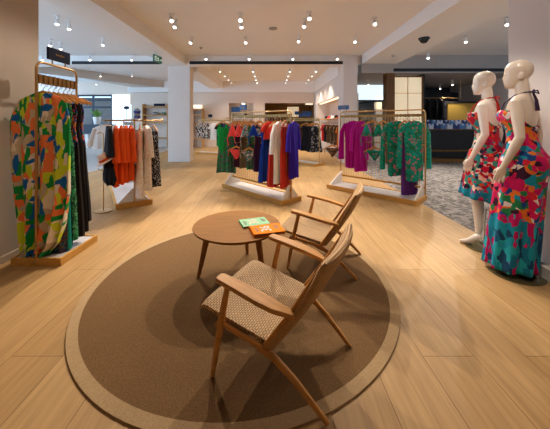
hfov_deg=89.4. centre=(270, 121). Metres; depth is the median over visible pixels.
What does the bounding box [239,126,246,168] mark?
dress
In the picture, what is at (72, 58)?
beam
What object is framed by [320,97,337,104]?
lamp
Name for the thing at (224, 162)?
sarong
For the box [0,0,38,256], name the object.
wall
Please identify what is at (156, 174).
dress
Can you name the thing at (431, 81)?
ceiling
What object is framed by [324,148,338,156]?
bikini brief
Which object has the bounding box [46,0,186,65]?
beam
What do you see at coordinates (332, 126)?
blouse
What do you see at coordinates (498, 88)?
wall
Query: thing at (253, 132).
sports bra
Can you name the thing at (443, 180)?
floor
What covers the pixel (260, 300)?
chair
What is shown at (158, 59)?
exit sign
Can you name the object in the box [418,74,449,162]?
wall
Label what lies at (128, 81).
soffit
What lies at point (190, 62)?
air vent
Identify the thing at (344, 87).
wall
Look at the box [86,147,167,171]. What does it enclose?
floor
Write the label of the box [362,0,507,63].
beam
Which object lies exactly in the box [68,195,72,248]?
dress
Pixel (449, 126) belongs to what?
shirt
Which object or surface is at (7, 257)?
baseboard
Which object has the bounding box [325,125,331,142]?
blouse
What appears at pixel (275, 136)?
dress
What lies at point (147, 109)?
shelving unit
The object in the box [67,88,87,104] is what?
clothes hanger
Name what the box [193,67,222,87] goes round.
ceiling
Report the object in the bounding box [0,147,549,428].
floor
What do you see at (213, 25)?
ceiling
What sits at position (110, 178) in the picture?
handbag
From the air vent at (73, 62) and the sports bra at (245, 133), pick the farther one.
the air vent at (73, 62)
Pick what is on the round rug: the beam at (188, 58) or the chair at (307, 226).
the chair at (307, 226)
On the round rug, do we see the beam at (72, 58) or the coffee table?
the coffee table
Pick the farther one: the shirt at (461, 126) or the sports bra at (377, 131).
the shirt at (461, 126)
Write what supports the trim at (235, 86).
attached to the wall at (216, 104)
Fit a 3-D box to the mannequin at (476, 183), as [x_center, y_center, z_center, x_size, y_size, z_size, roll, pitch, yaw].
[2.372,0.412,3.058,0.535,1.946,0.520,0,0,11]
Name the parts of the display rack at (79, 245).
frame, peg rail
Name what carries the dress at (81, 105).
hanging from the clothes hanger at (88, 102)
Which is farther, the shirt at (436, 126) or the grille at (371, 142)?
the shirt at (436, 126)
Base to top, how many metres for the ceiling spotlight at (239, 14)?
0.196 m
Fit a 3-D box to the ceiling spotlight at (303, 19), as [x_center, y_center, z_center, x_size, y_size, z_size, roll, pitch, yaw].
[0.725,-2.115,5.979,0.114,0.210,0.146,0,0,33]
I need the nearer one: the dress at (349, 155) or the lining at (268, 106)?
the dress at (349, 155)
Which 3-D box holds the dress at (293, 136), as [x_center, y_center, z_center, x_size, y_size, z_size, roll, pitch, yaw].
[0.395,0.483,4.825,0.129,0.987,0.632,0,0,25]
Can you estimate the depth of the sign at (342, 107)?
6.07 m
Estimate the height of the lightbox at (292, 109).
0.620 m
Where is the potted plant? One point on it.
(96, 119)
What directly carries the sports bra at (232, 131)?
hanging from the clothes hanger
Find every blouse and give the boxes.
[86,125,113,149]
[195,123,203,137]
[321,125,324,140]
[323,125,327,141]
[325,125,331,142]
[328,125,334,143]
[332,125,337,144]
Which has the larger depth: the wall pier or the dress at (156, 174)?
the dress at (156, 174)
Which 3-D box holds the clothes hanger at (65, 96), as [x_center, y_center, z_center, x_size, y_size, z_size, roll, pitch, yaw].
[-2.250,-0.285,2.940,0.400,0.197,0.018,0,0,-2]
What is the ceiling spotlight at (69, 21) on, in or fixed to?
attached to the ceiling at (213, 25)
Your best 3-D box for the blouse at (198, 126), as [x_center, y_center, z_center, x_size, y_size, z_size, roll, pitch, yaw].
[-3.043,0.368,12.182,0.586,0.657,0.126,0,0,5]
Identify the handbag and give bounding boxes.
[103,161,116,185]
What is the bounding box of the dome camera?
[418,36,429,42]
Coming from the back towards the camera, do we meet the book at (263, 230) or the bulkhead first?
the bulkhead
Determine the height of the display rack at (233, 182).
1.587 m
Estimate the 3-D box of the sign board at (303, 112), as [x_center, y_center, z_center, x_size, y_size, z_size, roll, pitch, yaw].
[2.124,0.374,16.400,0.560,2.011,0.040,0,0,0]
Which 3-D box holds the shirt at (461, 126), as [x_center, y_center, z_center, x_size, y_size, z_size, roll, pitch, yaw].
[6.809,0.155,9.884,0.190,0.190,0.052,0,0,6]
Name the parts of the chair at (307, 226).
leg, rail, seat, leg, armrest, armrest, post, leg, backrest, post, leg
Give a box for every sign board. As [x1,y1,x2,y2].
[231,107,239,111]
[302,111,311,114]
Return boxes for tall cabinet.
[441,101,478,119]
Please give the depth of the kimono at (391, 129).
5.19 m
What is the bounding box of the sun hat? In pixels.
[96,152,113,166]
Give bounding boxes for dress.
[39,95,69,254]
[67,103,78,240]
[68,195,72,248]
[71,103,84,236]
[74,103,88,231]
[78,103,91,220]
[104,126,114,174]
[112,126,120,187]
[118,126,126,184]
[124,126,130,182]
[128,126,136,180]
[135,129,145,198]
[142,126,153,190]
[151,129,160,186]
[228,124,237,154]
[233,124,240,167]
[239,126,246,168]
[246,125,253,169]
[253,125,262,171]
[258,132,269,182]
[267,122,279,187]
[280,124,288,188]
[285,121,300,178]
[300,125,308,150]
[307,125,315,151]
[310,125,321,152]
[349,121,370,171]
[401,122,417,194]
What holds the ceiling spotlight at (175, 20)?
attached to the ceiling at (213, 25)
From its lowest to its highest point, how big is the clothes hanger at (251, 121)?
0.197 m
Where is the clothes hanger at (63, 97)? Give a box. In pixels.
[52,86,71,103]
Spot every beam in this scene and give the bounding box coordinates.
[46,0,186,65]
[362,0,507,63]
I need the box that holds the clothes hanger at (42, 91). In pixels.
[18,84,67,102]
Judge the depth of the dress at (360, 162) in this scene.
5.65 m
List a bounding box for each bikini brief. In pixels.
[228,148,238,158]
[240,150,253,160]
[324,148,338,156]
[365,149,379,160]
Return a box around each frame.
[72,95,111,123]
[385,73,394,163]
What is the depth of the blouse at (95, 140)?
4.73 m
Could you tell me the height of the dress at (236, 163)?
0.940 m
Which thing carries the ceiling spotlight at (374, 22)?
attached to the ceiling at (213, 25)
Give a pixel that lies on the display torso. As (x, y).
(137, 111)
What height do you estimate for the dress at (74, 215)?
1.540 m
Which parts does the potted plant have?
pot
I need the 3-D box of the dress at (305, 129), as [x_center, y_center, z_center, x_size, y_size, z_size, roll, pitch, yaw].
[1.156,0.512,9.128,0.400,0.910,0.142,0,0,20]
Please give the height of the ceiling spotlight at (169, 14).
0.196 m
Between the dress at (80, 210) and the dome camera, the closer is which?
the dress at (80, 210)
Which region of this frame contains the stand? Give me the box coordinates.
[94,132,111,213]
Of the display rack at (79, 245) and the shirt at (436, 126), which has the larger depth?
the shirt at (436, 126)
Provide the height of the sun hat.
0.208 m
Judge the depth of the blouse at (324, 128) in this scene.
12.79 m
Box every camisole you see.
[208,123,217,139]
[260,121,275,139]
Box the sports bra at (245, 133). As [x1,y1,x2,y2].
[240,123,260,146]
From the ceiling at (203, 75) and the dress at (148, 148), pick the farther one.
the ceiling at (203, 75)
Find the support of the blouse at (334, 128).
hanging from the clothes hanger
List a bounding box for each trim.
[127,81,313,92]
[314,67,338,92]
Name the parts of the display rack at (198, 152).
peg rail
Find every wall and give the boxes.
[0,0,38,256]
[39,82,313,146]
[314,55,356,163]
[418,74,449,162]
[425,92,458,105]
[450,78,507,128]
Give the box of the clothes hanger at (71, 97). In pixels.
[61,87,83,104]
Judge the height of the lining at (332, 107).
2.400 m
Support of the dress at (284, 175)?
hanging from the clothes hanger
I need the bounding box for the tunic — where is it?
[200,123,210,138]
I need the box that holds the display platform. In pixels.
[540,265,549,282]
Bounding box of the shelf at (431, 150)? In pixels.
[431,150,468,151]
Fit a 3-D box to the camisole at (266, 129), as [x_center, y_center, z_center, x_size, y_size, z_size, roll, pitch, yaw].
[0.019,0.159,5.086,0.571,0.337,0.130,0,0,-43]
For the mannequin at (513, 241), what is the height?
1.946 m
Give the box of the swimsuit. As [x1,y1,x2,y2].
[216,122,228,152]
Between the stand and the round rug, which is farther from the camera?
the stand
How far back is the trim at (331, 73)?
11.82 m
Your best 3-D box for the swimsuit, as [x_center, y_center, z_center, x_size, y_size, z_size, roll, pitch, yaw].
[-1.026,0.337,5.930,0.278,0.660,0.133,0,0,7]
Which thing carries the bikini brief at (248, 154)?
hanging from the clothes hanger
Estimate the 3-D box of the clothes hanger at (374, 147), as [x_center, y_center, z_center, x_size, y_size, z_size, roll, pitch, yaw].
[2.037,0.508,5.463,0.400,0.197,0.018,0,0,17]
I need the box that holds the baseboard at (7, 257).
[0,248,19,264]
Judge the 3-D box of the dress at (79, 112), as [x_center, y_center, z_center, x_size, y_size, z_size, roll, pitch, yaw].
[-2.250,0.469,3.077,0.440,1.490,0.122,0,0,-3]
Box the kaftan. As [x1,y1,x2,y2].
[10,93,70,257]
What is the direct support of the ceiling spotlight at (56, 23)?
attached to the ceiling at (213, 25)
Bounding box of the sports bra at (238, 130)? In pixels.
[234,123,247,140]
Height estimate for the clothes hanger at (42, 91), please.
0.197 m
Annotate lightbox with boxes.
[112,95,129,127]
[287,107,298,116]
[395,76,423,123]
[447,103,476,123]
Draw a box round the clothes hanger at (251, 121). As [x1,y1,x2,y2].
[241,120,259,126]
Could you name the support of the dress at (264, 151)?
hanging from the clothes hanger
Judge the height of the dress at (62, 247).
1.640 m
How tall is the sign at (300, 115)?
0.140 m
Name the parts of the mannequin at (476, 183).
support rod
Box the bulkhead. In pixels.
[358,55,507,74]
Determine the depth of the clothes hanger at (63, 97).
2.87 m
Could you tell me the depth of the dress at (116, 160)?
4.16 m
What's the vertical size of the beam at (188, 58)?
0.310 m
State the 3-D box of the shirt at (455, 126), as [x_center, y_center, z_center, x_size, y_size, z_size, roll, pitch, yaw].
[6.583,0.155,9.884,0.190,0.190,0.052,0,0,-2]
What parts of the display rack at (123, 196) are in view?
peg rail, frame, cross rail, panel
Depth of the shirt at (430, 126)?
9.87 m
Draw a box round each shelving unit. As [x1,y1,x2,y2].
[142,104,167,147]
[193,109,203,147]
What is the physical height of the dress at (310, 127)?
0.910 m
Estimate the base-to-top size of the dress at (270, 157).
1.140 m
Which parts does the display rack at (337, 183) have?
panel, peg rail, rail, rail, panel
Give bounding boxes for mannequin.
[458,71,503,252]
[481,60,549,285]
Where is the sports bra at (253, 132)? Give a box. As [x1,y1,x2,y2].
[248,125,260,144]
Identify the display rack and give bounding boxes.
[11,61,96,265]
[103,118,162,209]
[195,119,230,154]
[222,110,301,205]
[287,118,324,166]
[327,109,426,205]
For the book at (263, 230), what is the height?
0.027 m
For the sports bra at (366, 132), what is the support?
hanging from the clothes hanger at (372, 116)
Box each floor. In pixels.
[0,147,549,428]
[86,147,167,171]
[322,148,546,264]
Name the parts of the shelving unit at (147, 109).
panel, shelf, panel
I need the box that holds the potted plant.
[90,109,103,123]
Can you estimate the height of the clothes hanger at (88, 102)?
0.197 m
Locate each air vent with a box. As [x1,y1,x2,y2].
[72,61,158,63]
[189,61,342,63]
[393,68,504,71]
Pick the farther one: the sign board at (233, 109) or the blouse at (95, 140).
the sign board at (233, 109)
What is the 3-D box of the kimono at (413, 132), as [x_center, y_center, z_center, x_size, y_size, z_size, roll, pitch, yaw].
[2.570,0.523,4.997,0.631,1.087,0.121,0,0,5]
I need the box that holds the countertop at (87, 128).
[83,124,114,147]
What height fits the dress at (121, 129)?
0.907 m
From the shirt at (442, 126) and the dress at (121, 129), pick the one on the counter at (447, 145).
the shirt at (442, 126)
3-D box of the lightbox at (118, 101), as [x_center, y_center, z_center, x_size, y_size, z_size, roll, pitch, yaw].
[-8.325,-0.070,15.440,0.950,2.900,0.080,0,0,0]
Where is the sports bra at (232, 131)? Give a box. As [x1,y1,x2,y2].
[227,122,243,145]
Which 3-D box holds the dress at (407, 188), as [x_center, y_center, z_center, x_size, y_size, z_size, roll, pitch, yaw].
[2.514,0.707,5.049,0.323,1.420,0.141,0,0,-15]
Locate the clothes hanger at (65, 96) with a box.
[56,87,77,103]
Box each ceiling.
[39,0,507,81]
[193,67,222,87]
[357,72,503,87]
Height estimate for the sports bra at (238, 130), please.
0.420 m
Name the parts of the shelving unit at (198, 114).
panel, panel, panel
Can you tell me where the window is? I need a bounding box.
[357,74,384,162]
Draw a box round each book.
[239,217,269,228]
[249,223,285,237]
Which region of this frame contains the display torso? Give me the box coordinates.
[134,108,140,119]
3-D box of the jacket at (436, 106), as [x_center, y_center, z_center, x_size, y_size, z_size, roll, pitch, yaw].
[6.468,-0.498,10.901,0.141,0.737,0.632,0,0,30]
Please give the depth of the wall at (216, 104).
15.50 m
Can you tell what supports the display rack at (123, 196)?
on the floor at (472, 350)
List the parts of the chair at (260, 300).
leg, rail, seat, armrest, leg, post, leg, armrest, backrest, post, leg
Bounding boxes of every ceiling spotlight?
[54,15,60,25]
[66,20,72,30]
[168,13,173,22]
[173,19,178,28]
[238,13,242,21]
[302,18,306,27]
[306,11,311,20]
[371,17,376,25]
[503,16,507,25]
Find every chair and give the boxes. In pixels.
[201,223,352,425]
[281,182,363,279]
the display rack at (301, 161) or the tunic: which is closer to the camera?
the display rack at (301, 161)
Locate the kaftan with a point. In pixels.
(54, 127)
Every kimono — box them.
[379,121,400,176]
[396,121,431,181]
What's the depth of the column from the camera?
9.60 m
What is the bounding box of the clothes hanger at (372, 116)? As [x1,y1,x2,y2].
[361,116,383,125]
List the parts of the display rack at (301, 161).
peg rail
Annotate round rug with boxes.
[65,231,400,428]
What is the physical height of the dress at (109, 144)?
0.737 m
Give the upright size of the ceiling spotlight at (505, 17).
0.210 m
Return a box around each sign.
[47,46,69,66]
[153,51,161,63]
[240,105,246,111]
[299,114,310,116]
[338,105,348,110]
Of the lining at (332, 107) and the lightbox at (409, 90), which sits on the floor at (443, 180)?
the lightbox at (409, 90)
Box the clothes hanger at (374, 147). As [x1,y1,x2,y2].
[364,143,385,152]
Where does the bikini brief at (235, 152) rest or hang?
hanging from the clothes hanger
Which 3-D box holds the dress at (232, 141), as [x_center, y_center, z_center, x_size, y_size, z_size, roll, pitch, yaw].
[-0.774,0.352,5.875,0.323,0.690,0.141,0,0,17]
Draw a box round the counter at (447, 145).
[427,125,505,161]
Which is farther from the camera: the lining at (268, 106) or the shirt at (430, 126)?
the lining at (268, 106)
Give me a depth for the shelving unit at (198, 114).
15.26 m
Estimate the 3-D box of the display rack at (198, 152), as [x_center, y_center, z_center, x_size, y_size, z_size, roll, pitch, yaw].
[-2.450,0.624,12.000,1.600,1.512,0.500,0,0,20]
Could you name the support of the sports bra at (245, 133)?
hanging from the clothes hanger at (251, 121)
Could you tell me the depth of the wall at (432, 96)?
12.60 m
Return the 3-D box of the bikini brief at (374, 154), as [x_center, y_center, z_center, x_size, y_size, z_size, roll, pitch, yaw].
[2.037,0.648,5.464,0.371,0.219,0.091,0,0,17]
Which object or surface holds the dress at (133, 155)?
hanging from the clothes hanger
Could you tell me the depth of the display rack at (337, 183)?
5.33 m
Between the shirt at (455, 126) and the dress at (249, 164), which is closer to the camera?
the dress at (249, 164)
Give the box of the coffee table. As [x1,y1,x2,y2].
[192,210,279,277]
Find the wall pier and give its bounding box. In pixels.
[508,0,549,264]
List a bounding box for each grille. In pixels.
[243,117,289,187]
[346,116,419,185]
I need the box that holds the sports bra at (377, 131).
[372,122,389,143]
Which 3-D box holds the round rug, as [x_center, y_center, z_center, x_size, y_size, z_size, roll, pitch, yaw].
[-0.250,1.374,2.465,2.536,0.012,2.536,0,0,0]
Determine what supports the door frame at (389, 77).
on the floor at (443, 180)
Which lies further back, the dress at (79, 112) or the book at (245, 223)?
the dress at (79, 112)
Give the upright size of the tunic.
0.697 m
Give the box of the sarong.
[216,137,235,173]
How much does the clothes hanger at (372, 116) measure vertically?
0.197 m
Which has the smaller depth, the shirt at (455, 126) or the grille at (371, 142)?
the grille at (371, 142)
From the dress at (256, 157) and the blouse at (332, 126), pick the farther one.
the blouse at (332, 126)
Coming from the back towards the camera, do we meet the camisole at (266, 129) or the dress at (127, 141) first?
the camisole at (266, 129)
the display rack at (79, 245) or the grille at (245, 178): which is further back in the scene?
the grille at (245, 178)
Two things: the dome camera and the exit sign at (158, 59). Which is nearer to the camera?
the dome camera
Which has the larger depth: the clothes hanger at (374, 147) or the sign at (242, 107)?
the sign at (242, 107)
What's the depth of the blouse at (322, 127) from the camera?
13.40 m
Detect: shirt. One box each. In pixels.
[428,124,433,128]
[434,124,439,128]
[440,124,445,128]
[447,124,452,128]
[453,124,458,128]
[459,124,465,128]
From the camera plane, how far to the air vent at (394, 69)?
9.18 m
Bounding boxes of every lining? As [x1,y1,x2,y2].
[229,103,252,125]
[265,103,313,126]
[326,100,337,147]
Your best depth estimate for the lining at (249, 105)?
16.30 m
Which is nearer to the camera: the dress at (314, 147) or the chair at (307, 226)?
the chair at (307, 226)
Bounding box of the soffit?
[39,67,163,87]
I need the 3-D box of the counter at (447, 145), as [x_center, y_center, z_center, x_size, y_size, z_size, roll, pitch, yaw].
[6.874,0.750,9.965,3.070,1.260,0.970,0,0,0]
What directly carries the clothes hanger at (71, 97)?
hanging from the display rack at (79, 245)
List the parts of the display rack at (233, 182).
panel, peg rail, rail, panel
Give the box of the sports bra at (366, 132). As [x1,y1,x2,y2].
[360,122,385,145]
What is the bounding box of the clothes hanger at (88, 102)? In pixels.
[70,91,91,104]
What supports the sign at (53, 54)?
on the display rack at (79, 245)

